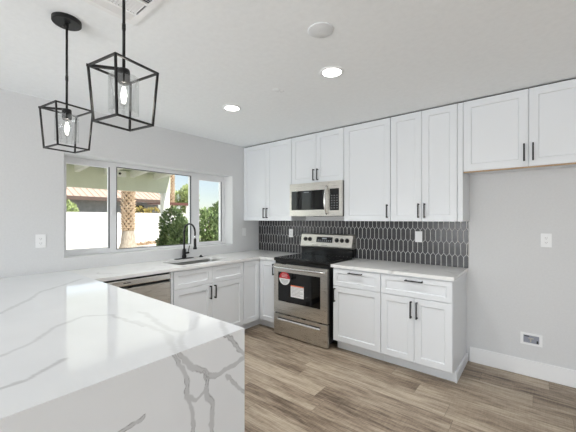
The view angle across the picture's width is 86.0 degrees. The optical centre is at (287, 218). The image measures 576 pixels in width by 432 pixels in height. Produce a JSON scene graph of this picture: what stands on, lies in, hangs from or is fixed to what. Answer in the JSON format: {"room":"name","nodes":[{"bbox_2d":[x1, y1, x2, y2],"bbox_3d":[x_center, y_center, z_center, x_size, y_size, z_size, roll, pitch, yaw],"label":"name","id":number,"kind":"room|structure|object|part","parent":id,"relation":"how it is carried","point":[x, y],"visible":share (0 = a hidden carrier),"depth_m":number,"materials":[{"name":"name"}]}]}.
{"room":"kitchen","nodes":[
{"label":"kitchen","id":0,"kind":"room"},
{"bbox_2d":[0,88,258,277],"bbox_3d":[-3.077,0.228,1.829,0.260,2.582,8.300,0,0,39],"label":"wall","id":1,"kind":"structure","parent":0,"point":[31,175],"depth_m":2.86,"materials":[{"name":"paint"}]},
{"bbox_2d":[35,234,45,247],"bbox_3d":[-2.179,0.197,2.722,0.008,0.118,0.074,0,0,39],"label":"power outlet","id":2,"kind":"object","parent":1,"relation":"attached to","point":[40,239],"visible":1,"depth_m":2.72,"materials":[{"name":"white plastic"}]},
{"bbox_2d":[64,156,223,255],"bbox_3d":[-1.598,-0.123,3.778,0.080,0.978,2.025,0,0,39],"label":"window","id":3,"kind":"structure","parent":1,"relation":"in","point":[193,178],"depth_m":3.48,"materials":[{"name":"white plastic"}]},
{"bbox_3d":[-2.062,-0.120,3.183,0.014,0.876,0.406,0,0,39],"label":"sash","id":4,"kind":"part","parent":3,"relation":"part of","materials":[{"name":"white plastic"}]},
{"bbox_3d":[-1.595,-0.116,3.758,0.014,0.909,0.935,0,0,39],"label":"sash","id":5,"kind":"part","parent":3,"relation":"part of","materials":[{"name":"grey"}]},
{"bbox_3d":[-1.104,-0.104,4.363,0.014,0.873,0.392,0,0,39],"label":"sash","id":6,"kind":"part","parent":3,"relation":"part of","materials":[{"name":"white plastic"}]},
{"bbox_2d":[242,228,245,235],"bbox_3d":[-0.652,0.198,4.603,0.008,0.118,0.074,0,0,39],"label":"light switch","id":7,"kind":"object","parent":1,"relation":"attached to","point":[243,229],"visible":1,"depth_m":4.60,"materials":[{"name":"white plastic"}]},
{"bbox_2d":[0,0,575,147],"bbox_3d":[-0.612,-1.123,-0.172,6.610,0.120,8.300,0,0,39],"label":"ceiling","id":8,"kind":"structure","parent":0,"point":[396,57],"depth_m":2.02,"materials":[{"name":"paint"}]},
{"bbox_2d":[38,12,92,153],"bbox_3d":[-1.185,-0.717,1.651,0.185,0.692,0.185,0,0,30],"label":"pendant light","id":9,"kind":"object","parent":8,"relation":"hanging from","point":[63,20],"visible":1,"depth_m":1.64,"materials":[{"name":"black metal"}]},
{"bbox_3d":[-1.183,-0.805,1.652,0.013,0.437,0.013,0,0,-15],"label":"stem","id":10,"kind":"part","parent":9,"relation":"part of","materials":[{"name":"black metal"}]},
{"bbox_2d":[62,108,71,120],"bbox_3d":[-1.183,-0.556,1.652,0.044,0.056,0.044,0,0,30],"label":"socket","id":11,"kind":"object","parent":9,"relation":"attached to","point":[66,113],"depth_m":1.64,"materials":[{"name":"black metal"}]},
{"bbox_2d":[86,0,158,131],"bbox_3d":[-0.645,-0.717,1.209,0.185,0.692,0.185,0,0,29],"label":"pendant light","id":12,"kind":"object","parent":8,"relation":"hanging from","point":[121,75],"visible":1,"depth_m":1.20,"materials":[{"name":"black metal"}]},
{"bbox_2d":[117,67,129,85],"bbox_3d":[-0.643,-0.556,1.210,0.044,0.056,0.044,0,0,29],"label":"socket","id":13,"kind":"object","parent":12,"relation":"attached to","point":[123,73],"depth_m":1.19,"materials":[{"name":"black metal"}]},
{"bbox_3d":[-0.643,-0.805,1.210,0.013,0.437,0.013,0,0,-16],"label":"stem","id":14,"kind":"part","parent":12,"relation":"part of","materials":[{"name":"black metal"}]},
{"bbox_2d":[82,0,162,24],"bbox_3d":[-0.813,-1.058,1.432,0.360,0.010,0.360,0,0,39],"label":"ceiling vent","id":15,"kind":"object","parent":8,"relation":"in","point":[135,10],"visible":0.97,"depth_m":1.54,"materials":[{"name":"white plastic"}]},
{"bbox_2d":[223,104,240,110],"bbox_3d":[-0.537,-1.058,2.960,0.176,0.009,0.176,0,0,39],"label":"recessed light","id":16,"kind":"object","parent":8,"relation":"in","point":[230,107],"visible":1,"depth_m":2.94,"materials":[{"name":"white plastic"}]},
{"bbox_2d":[308,22,333,37],"bbox_3d":[0.184,-1.059,1.739,0.144,0.008,0.144,0,0,39],"label":"ceiling speaker","id":17,"kind":"object","parent":8,"relation":"attached to","point":[321,29],"visible":1,"depth_m":1.73},
{"bbox_2d":[320,66,343,77],"bbox_3d":[0.317,-1.058,2.235,0.176,0.009,0.176,0,0,39],"label":"recessed light","id":18,"kind":"object","parent":8,"relation":"in","point":[330,71],"visible":1,"depth_m":2.22,"materials":[{"name":"white plastic"}]},
{"bbox_2d":[245,324,575,431],"bbox_3d":[-0.569,1.449,-0.206,6.200,0.100,8.000,0,0,39],"label":"floor","id":19,"kind":"structure","parent":0,"point":[292,385],"depth_m":2.43,"materials":[{"name":"wood"}]},
{"bbox_2d":[0,271,244,431],"bbox_3d":[-1.420,0.941,1.759,2.399,0.913,0.940,0,0,39],"label":"kitchen island","id":20,"kind":"object","parent":19,"relation":"on","point":[79,353],"visible":1,"depth_m":1.17,"materials":[{"name":"stone"}]},
{"bbox_3d":[-0.500,0.941,1.013,0.030,0.913,0.940,0,0,39],"label":"waterfall panel","id":21,"kind":"part","parent":20,"relation":"part of","materials":[{"name":"stone"}]},
{"bbox_2d":[104,272,170,303],"bbox_3d":[-1.558,0.962,2.961,0.612,0.871,0.596,0,0,39],"label":"dishwasher","id":22,"kind":"object","parent":19,"relation":"on","point":[155,286],"visible":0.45,"depth_m":2.85,"materials":[{"name":"silver metal"}]},
{"bbox_3d":[-1.337,0.558,2.781,0.039,0.051,0.592,0,0,39],"label":"control panel","id":23,"kind":"part","parent":22,"relation":"part of","materials":[{"name":"silver metal"}]},
{"bbox_3d":[-1.348,0.596,2.790,0.011,0.021,0.582,0,0,39],"label":"pocket handle","id":24,"kind":"part","parent":22,"relation":"part of","materials":[{"name":"black plastic"}]},
{"bbox_3d":[-1.341,0.941,2.784,0.031,0.665,0.592,0,0,39],"label":"door","id":25,"kind":"part","parent":22,"relation":"part of","materials":[{"name":"silver metal"}]},
{"bbox_2d":[169,272,172,304],"bbox_3d":[-1.370,0.957,3.214,0.606,0.882,0.026,0,0,39],"label":"filler panel","id":26,"kind":"object","parent":19,"relation":"on","point":[171,273],"visible":0.18,"depth_m":3.02,"materials":[{"name":"white paint"}]},
{"bbox_2d":[173,262,242,325],"bbox_3d":[-1.062,0.957,3.578,0.664,0.882,0.924,0,0,39],"label":"base cabinet","id":27,"kind":"object","parent":19,"relation":"on","point":[216,291],"visible":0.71,"depth_m":3.40,"materials":[{"name":"white paint"}]},
{"bbox_3d":[-0.984,0.617,3.218,0.019,0.180,0.458,0,0,39],"label":"false drawer","id":28,"kind":"part","parent":27,"relation":"part of","materials":[{"name":"white paint"}]},
{"bbox_3d":[-0.984,0.999,3.218,0.019,0.576,0.458,0,0,39],"label":"door","id":29,"kind":"part","parent":27,"relation":"part of","materials":[{"name":"white paint"}]},
{"bbox_3d":[-0.693,0.617,3.575,0.019,0.180,0.458,0,0,39],"label":"false drawer","id":30,"kind":"part","parent":27,"relation":"part of","materials":[{"name":"white paint"}]},
{"bbox_3d":[-0.693,0.999,3.575,0.019,0.576,0.458,0,0,39],"label":"door","id":31,"kind":"part","parent":27,"relation":"part of","materials":[{"name":"white paint"}]},
{"bbox_2d":[240,259,275,328],"bbox_3d":[-0.391,0.957,4.215,0.902,0.882,0.907,0,0,39],"label":"base cabinet","id":32,"kind":"object","parent":19,"relation":"on","point":[258,274],"visible":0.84,"depth_m":3.89,"materials":[{"name":"white paint"}]},
{"bbox_2d":[69,250,298,281],"bbox_3d":[-0.905,0.500,3.582,0.902,0.030,2.538,0,0,39],"label":"countertop","id":33,"kind":"structure","parent":32,"relation":"on","point":[108,273],"depth_m":3.20,"materials":[{"name":"white stone"}]},
{"bbox_2d":[174,223,196,259],"bbox_3d":[-1.188,0.268,3.693,0.245,0.433,0.250,0,0,39],"label":"faucet","id":34,"kind":"object","parent":33,"relation":"on","point":[184,252],"visible":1,"depth_m":3.73,"materials":[{"name":"black metal"}]},
{"bbox_3d":[-1.179,0.213,3.699,0.217,0.323,0.021,0,0,33],"label":"spout","id":35,"kind":"part","parent":34,"relation":"part of","materials":[{"name":"black metal"}]},
{"bbox_2d":[171,259,217,264],"bbox_3d":[-1.060,0.614,3.585,0.430,0.197,0.710,0,0,39],"label":"sink","id":36,"kind":"object","parent":33,"relation":"in","point":[204,260],"visible":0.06,"depth_m":3.79,"materials":[{"name":"silver metal"}]},
{"bbox_3d":[-0.459,0.907,3.864,0.019,0.760,0.271,0,0,39],"label":"door","id":37,"kind":"part","parent":32,"relation":"part of","materials":[{"name":"white paint"}]},
{"bbox_3d":[-0.251,0.907,3.887,0.267,0.760,0.019,0,0,39],"label":"door","id":38,"kind":"part","parent":32,"relation":"part of","materials":[{"name":"white paint"}]},
{"bbox_2d":[272,233,355,348],"bbox_3d":[0.311,0.797,3.752,0.770,1.202,0.719,0,0,39],"label":"range","id":39,"kind":"object","parent":19,"relation":"on","point":[303,283],"visible":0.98,"depth_m":3.54,"materials":[{"name":"silver metal"}]},
{"bbox_3d":[0.107,0.577,3.495,0.736,0.026,0.062,0,0,39],"label":"handle","id":40,"kind":"part","parent":39,"relation":"part of","materials":[{"name":"silver metal"}]},
{"bbox_3d":[0.135,0.834,3.535,0.762,0.586,0.034,0,0,39],"label":"oven door","id":41,"kind":"part","parent":39,"relation":"part of","materials":[{"name":"silver metal"}]},
{"bbox_3d":[0.135,1.263,3.535,0.762,0.244,0.034,0,0,39],"label":"drawer","id":42,"kind":"part","parent":39,"relation":"part of","materials":[{"name":"silver metal"}]},
{"bbox_2d":[274,253,351,265],"bbox_3d":[0.300,0.486,3.739,0.770,0.040,0.567,0,0,39],"label":"cooktop","id":43,"kind":"object","parent":39,"relation":"in","point":[310,259],"depth_m":3.62,"materials":[{"name":"grey glass"}]},
{"bbox_3d":[0.502,0.282,3.987,0.766,0.172,0.114,0,0,39],"label":"control panel","id":44,"kind":"part","parent":39,"relation":"part of","materials":[{"name":"silver metal"}]},
{"bbox_2d":[333,268,384,360],"bbox_3d":[0.869,0.957,3.349,0.526,0.882,0.664,0,0,39],"label":"base cabinet","id":45,"kind":"object","parent":19,"relation":"on","point":[356,293],"visible":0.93,"depth_m":3.12,"materials":[{"name":"white paint"}]},
{"bbox_3d":[0.688,0.617,3.126,0.520,0.180,0.019,0,0,39],"label":"drawer","id":46,"kind":"part","parent":45,"relation":"part of","materials":[{"name":"white paint"}]},
{"bbox_3d":[0.688,0.999,3.126,0.520,0.576,0.019,0,0,39],"label":"door","id":47,"kind":"part","parent":45,"relation":"part of","materials":[{"name":"white paint"}]},
{"bbox_2d":[381,273,467,382],"bbox_3d":[1.320,0.957,2.983,0.634,0.882,0.664,0,0,39],"label":"base cabinet","id":48,"kind":"object","parent":19,"relation":"on","point":[423,320],"visible":0.99,"depth_m":2.75,"materials":[{"name":"white paint"}]},
{"bbox_3d":[1.013,0.999,2.862,0.305,0.576,0.019,0,0,39],"label":"door","id":49,"kind":"part","parent":48,"relation":"part of","materials":[{"name":"white paint"}]},
{"bbox_2d":[331,258,467,280],"bbox_3d":[1.113,0.500,3.163,1.178,0.030,0.644,0,0,39],"label":"countertop","id":50,"kind":"structure","parent":48,"relation":"on","point":[449,273],"depth_m":3.01,"materials":[{"name":"white stone"}]},
{"bbox_3d":[1.095,0.814,2.760,0.011,0.150,0.035,0,0,39],"label":"handle","id":51,"kind":"part","parent":48,"relation":"part of","materials":[{"name":"black metal"}]},
{"bbox_3d":[1.135,0.814,2.728,0.011,0.150,0.035,0,0,39],"label":"handle","id":52,"kind":"part","parent":48,"relation":"part of","materials":[{"name":"black metal"}]},
{"bbox_3d":[1.132,0.617,2.765,0.613,0.180,0.019,0,0,39],"label":"drawer","id":53,"kind":"part","parent":48,"relation":"part of","materials":[{"name":"white paint"}]},
{"bbox_3d":[1.252,0.999,2.668,0.305,0.576,0.019,0,0,39],"label":"door","id":54,"kind":"part","parent":48,"relation":"part of","materials":[{"name":"white paint"}]},
{"bbox_3d":[1.588,1.346,2.850,0.018,0.104,0.503,0,0,39],"label":"panel","id":55,"kind":"part","parent":48,"relation":"part of","materials":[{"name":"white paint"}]},
{"bbox_2d":[292,167,575,369],"bbox_3d":[2.057,0.218,2.910,6.350,2.562,0.150,0,0,39],"label":"wall","id":56,"kind":"structure","parent":0,"point":[515,284],"depth_m":2.77,"materials":[{"name":"paint"}]},
{"bbox_2d":[244,138,305,220],"bbox_3d":[-0.216,-0.511,4.422,0.912,1.076,0.364,0,0,39],"label":"upper cabinet","id":57,"kind":"object","parent":56,"relation":"attached to","point":[268,166],"visible":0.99,"depth_m":4.28,"materials":[{"name":"white paint"}]},
{"bbox_3d":[-0.479,-0.511,4.459,0.452,1.076,0.019,0,0,39],"label":"door","id":58,"kind":"part","parent":57,"relation":"part of","materials":[{"name":"white paint"}]},
{"bbox_3d":[-0.126,-0.511,4.172,0.452,1.076,0.019,0,0,39],"label":"door","id":59,"kind":"part","parent":57,"relation":"part of","materials":[{"name":"white paint"}]},
{"bbox_2d":[292,127,343,183],"bbox_3d":[0.435,-0.746,3.894,0.762,0.606,0.364,0,0,39],"label":"upper cabinet","id":60,"kind":"object","parent":56,"relation":"attached to","point":[316,157],"visible":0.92,"depth_m":3.75,"materials":[{"name":"white paint"}]},
{"bbox_3d":[0.201,-0.746,3.907,0.376,0.606,0.019,0,0,39],"label":"door","id":61,"kind":"part","parent":60,"relation":"part of","materials":[{"name":"white paint"}]},
{"bbox_2d":[290,180,343,216],"bbox_3d":[0.410,-0.233,3.859,0.756,0.412,0.436,0,0,39],"label":"microwave","id":62,"kind":"object","parent":60,"relation":"attached to","point":[316,199],"visible":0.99,"depth_m":3.72,"materials":[{"name":"silver metal"}]},
{"bbox_3d":[0.259,-0.236,3.811,0.583,0.406,0.036,0,0,39],"label":"door","id":63,"kind":"part","parent":62,"relation":"part of","materials":[{"name":"silver metal"}]},
{"bbox_3d":[0.438,-0.219,3.602,0.027,0.345,0.072,0,0,39],"label":"handle","id":64,"kind":"part","parent":62,"relation":"part of","materials":[{"name":"silver metal"}]},
{"bbox_3d":[0.554,-0.236,3.572,0.172,0.406,0.036,0,0,39],"label":"control panel","id":65,"kind":"part","parent":62,"relation":"part of","materials":[{"name":"silver metal"}]},
{"bbox_3d":[0.496,-0.746,3.668,0.376,0.606,0.019,0,0,39],"label":"door","id":66,"kind":"part","parent":60,"relation":"part of","materials":[{"name":"white paint"}]},
{"bbox_2d":[259,221,468,267],"bbox_3d":[0.660,0.256,3.941,2.878,0.457,0.007,0,0,39],"label":"backsplash","id":67,"kind":"structure","parent":56,"relation":"attached to","point":[443,243],"depth_m":3.53,"materials":[{"name":"tile"}]},
{"bbox_2d":[289,229,292,236],"bbox_3d":[0.042,0.206,4.432,0.074,0.118,0.008,0,0,39],"label":"power outlet","id":68,"kind":"object","parent":67,"relation":"attached to","point":[290,230],"visible":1,"depth_m":4.43,"materials":[{"name":"white plastic"}]},
{"bbox_2d":[415,231,421,241],"bbox_3d":[1.406,0.194,3.325,0.074,0.118,0.008,0,0,39],"label":"light switch","id":69,"kind":"object","parent":67,"relation":"attached to","point":[418,234],"visible":1,"depth_m":3.32,"materials":[{"name":"white plastic"}]},
{"bbox_2d":[344,118,390,220],"bbox_3d":[0.942,-0.511,3.483,0.540,1.076,0.364,0,0,39],"label":"upper cabinet","id":70,"kind":"object","parent":56,"relation":"attached to","point":[367,146],"visible":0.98,"depth_m":3.36,"materials":[{"name":"white paint"}]},
{"bbox_2d":[391,102,468,221],"bbox_3d":[1.410,-0.511,3.103,0.662,1.076,0.364,0,0,39],"label":"upper cabinet","id":71,"kind":"object","parent":56,"relation":"attached to","point":[429,183],"visible":0.95,"depth_m":2.97,"materials":[{"name":"white paint"}]},
{"bbox_3d":[1.187,-0.511,3.107,0.305,1.076,0.019,0,0,39],"label":"door","id":72,"kind":"part","parent":71,"relation":"part of","materials":[{"name":"white paint"}]},
{"bbox_3d":[1.311,-0.078,2.971,0.011,0.140,0.035,0,0,39],"label":"handle","id":73,"kind":"part","parent":71,"relation":"part of","materials":[{"name":"black metal"}]},
{"bbox_3d":[1.426,-0.511,2.913,0.305,1.076,0.019,0,0,39],"label":"door","id":74,"kind":"part","parent":71,"relation":"part of","materials":[{"name":"white paint"}]},
{"bbox_2d":[463,79,575,174],"bbox_3d":[2.029,-0.732,2.601,0.930,0.635,0.364,0,0,39],"label":"upper cabinet","id":75,"kind":"object","parent":56,"relation":"attached to","point":[534,128],"visible":1,"depth_m":2.52,"materials":[{"name":"white paint"}]},
{"bbox_2d":[245,78,575,147],"bbox_3d":[0.928,-1.054,3.531,3.812,0.016,0.305,0,0,39],"label":"trim","id":76,"kind":"structure","parent":75,"relation":"on","point":[572,78],"depth_m":2.94,"materials":[{"name":"grey wood"}]},
{"bbox_3d":[1.762,-0.736,2.640,0.462,0.626,0.019,0,0,39],"label":"door","id":77,"kind":"part","parent":75,"relation":"part of","materials":[{"name":"white paint"}]},
{"bbox_3d":[1.958,-0.420,2.512,0.930,0.012,0.032,0,0,39],"label":"rail","id":78,"kind":"part","parent":75,"relation":"part of","materials":[{"name":"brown wood"}]},
{"bbox_3d":[1.904,-0.535,2.491,0.011,0.140,0.035,0,0,39],"label":"handle","id":79,"kind":"part","parent":75,"relation":"part of","materials":[{"name":"black metal"}]},
{"bbox_3d":[1.948,-0.535,2.455,0.011,0.140,0.035,0,0,39],"label":"handle","id":80,"kind":"part","parent":75,"relation":"part of","materials":[{"name":"black metal"}]},
{"bbox_3d":[2.123,-0.736,2.348,0.460,0.626,0.019,0,0,39],"label":"door","id":81,"kind":"part","parent":75,"relation":"part of","materials":[{"name":"white paint"}]},
{"bbox_2d":[470,346,575,387],"bbox_3d":[3.068,1.325,1.984,3.312,0.146,0.014,0,0,39],"label":"baseboard","id":82,"kind":"structure","parent":56,"relation":"attached to","point":[543,371],"depth_m":2.75,"materials":[{"name":"white wood"}]},
{"bbox_2d":[520,332,541,346],"bbox_3d":[2.151,1.068,2.731,0.154,0.102,0.009,0,0,39],"label":"water valve box","id":83,"kind":"object","parent":56,"relation":"attached to","point":[525,338],"visible":1,"depth_m":2.73,"materials":[{"name":"white plastic"}]},
{"bbox_2d":[541,233,551,246],"bbox_3d":[2.231,0.187,2.667,0.074,0.118,0.008,0,0,39],"label":"power outlet","id":84,"kind":"object","parent":56,"relation":"attached to","point":[546,239],"visible":1,"depth_m":2.67,"materials":[{"name":"white plastic"}]},
{"label":"outside","id":85,"kind":"structure","parent":0,"visible":0},
{"bbox_2d":[66,244,155,249],"bbox_3d":[-14.877,1.619,22.995,44.740,0.200,70.000,0,0,39],"label":"ground","id":86,"kind":"structure","parent":85,"point":[144,245],"depth_m":16.88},
{"bbox_2d":[66,199,79,211],"bbox_3d":[-12.850,0.186,16.962,1.996,2.700,2.576,0,0,39],"label":"bush","id":87,"kind":"object","parent":86,"relation":"on","point":[69,207],"visible":0.06,"depth_m":17.31,"materials":[{"name":"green plant"}]},
{"bbox_2d":[66,187,159,212],"bbox_3d":[-17.487,-0.708,20.605,7.300,4.453,16.600,0,0,39],"label":"house","id":88,"kind":"structure","parent":86,"relation":"on","point":[85,199],"depth_m":21.43,"materials":[{"name":"grey paint"}]},
{"bbox_2d":[66,164,172,228],"bbox_3d":[-3.919,-0.046,4.843,4.835,3.130,6.620,0,0,39],"label":"patio cover","id":89,"kind":"object","parent":86,"relation":"on","point":[77,176],"visible":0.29,"depth_m":7.61,"materials":[{"name":"paint"}]},
{"bbox_2d":[117,171,125,176],"bbox_3d":[-4.058,-1.091,7.518,0.104,0.140,0.220,0,0,39],"label":"outdoor light","id":90,"kind":"object","parent":89,"relation":"attached to","point":[119,173],"visible":0.83,"depth_m":7.50,"materials":[{"name":"white"}]},
{"bbox_3d":[-3.397,0.409,8.528,0.180,2.219,0.180,0,0,39],"label":"post","id":91,"kind":"part","parent":89,"relation":"part of","materials":[{"name":"white"}]},
{"bbox_2d":[119,191,136,247],"bbox_3d":[-6.213,-1.136,12.010,0.893,5.309,0.893,0,0,39],"label":"palm tree","id":92,"kind":"object","parent":86,"relation":"on","point":[128,200],"visible":0.38,"depth_m":11.82,"materials":[{"name":"brown plant"}]},
{"bbox_2d":[66,212,208,248],"bbox_3d":[-7.770,0.586,19.803,0.240,1.865,30.000,0,0,39],"label":"wall","id":93,"kind":"structure","parent":86,"relation":"on","point":[83,229],"depth_m":16.60,"materials":[{"name":"white paint"}]},
{"bbox_2d":[135,205,159,212],"bbox_3d":[-9.231,0.338,20.091,1.176,2.380,2.217,0,0,39],"label":"bush","id":94,"kind":"object","parent":86,"relation":"on","point":[138,209],"visible":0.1,"depth_m":20.01,"materials":[{"name":"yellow plant"}]},
{"bbox_2d":[136,239,158,245],"bbox_3d":[-7.958,1.320,18.183,1.145,0.404,2.376,0,0,39],"label":"litter","id":95,"kind":"object","parent":86,"relation":"on","point":[141,242],"visible":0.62,"depth_m":17.90,"materials":[{"name":"beige"}]},
{"bbox_2d":[147,202,187,219],"bbox_3d":[-5.977,0.374,15.418,1.910,2.290,1.250,0,0,39],"label":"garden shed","id":96,"kind":"object","parent":86,"relation":"on","point":[171,203],"visible":0.21,"depth_m":15.12,"materials":[{"name":"brown"}]},
{"bbox_2d":[170,175,175,207],"bbox_3d":[-7.858,-1.534,20.647,0.988,6.104,0.988,0,0,39],"label":"palm tree","id":97,"kind":"object","parent":86,"relation":"on","point":[172,177],"visible":0.17,"depth_m":20.50,"materials":[{"name":"brown plant"}]},
{"bbox_2d":[154,205,199,245],"bbox_3d":[-2.851,0.614,7.802,1.501,1.973,1.065,0,0,39],"label":"shrub","id":98,"kind":"object","parent":86,"relation":"on","point":[172,233],"visible":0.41,"depth_m":7.75,"materials":[{"name":"green plant"}]},
{"bbox_2d":[174,184,199,213],"bbox_3d":[-7.393,-0.503,22.372,1.999,4.057,1.720,0,0,-25],"label":"tree","id":99,"kind":"object","parent":86,"relation":"on","point":[183,196],"visible":0.35,"depth_m":22.02,"materials":[{"name":"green plant"}]},
{"bbox_2d":[199,201,218,241],"bbox_3d":[-1.984,0.505,8.762,1.497,2.189,1.265,0,0,8],"label":"shrub","id":100,"kind":"object","parent":86,"relation":"on","point":[211,232],"visible":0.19,"depth_m":8.51,"materials":[{"name":"green plant"}]}
]}

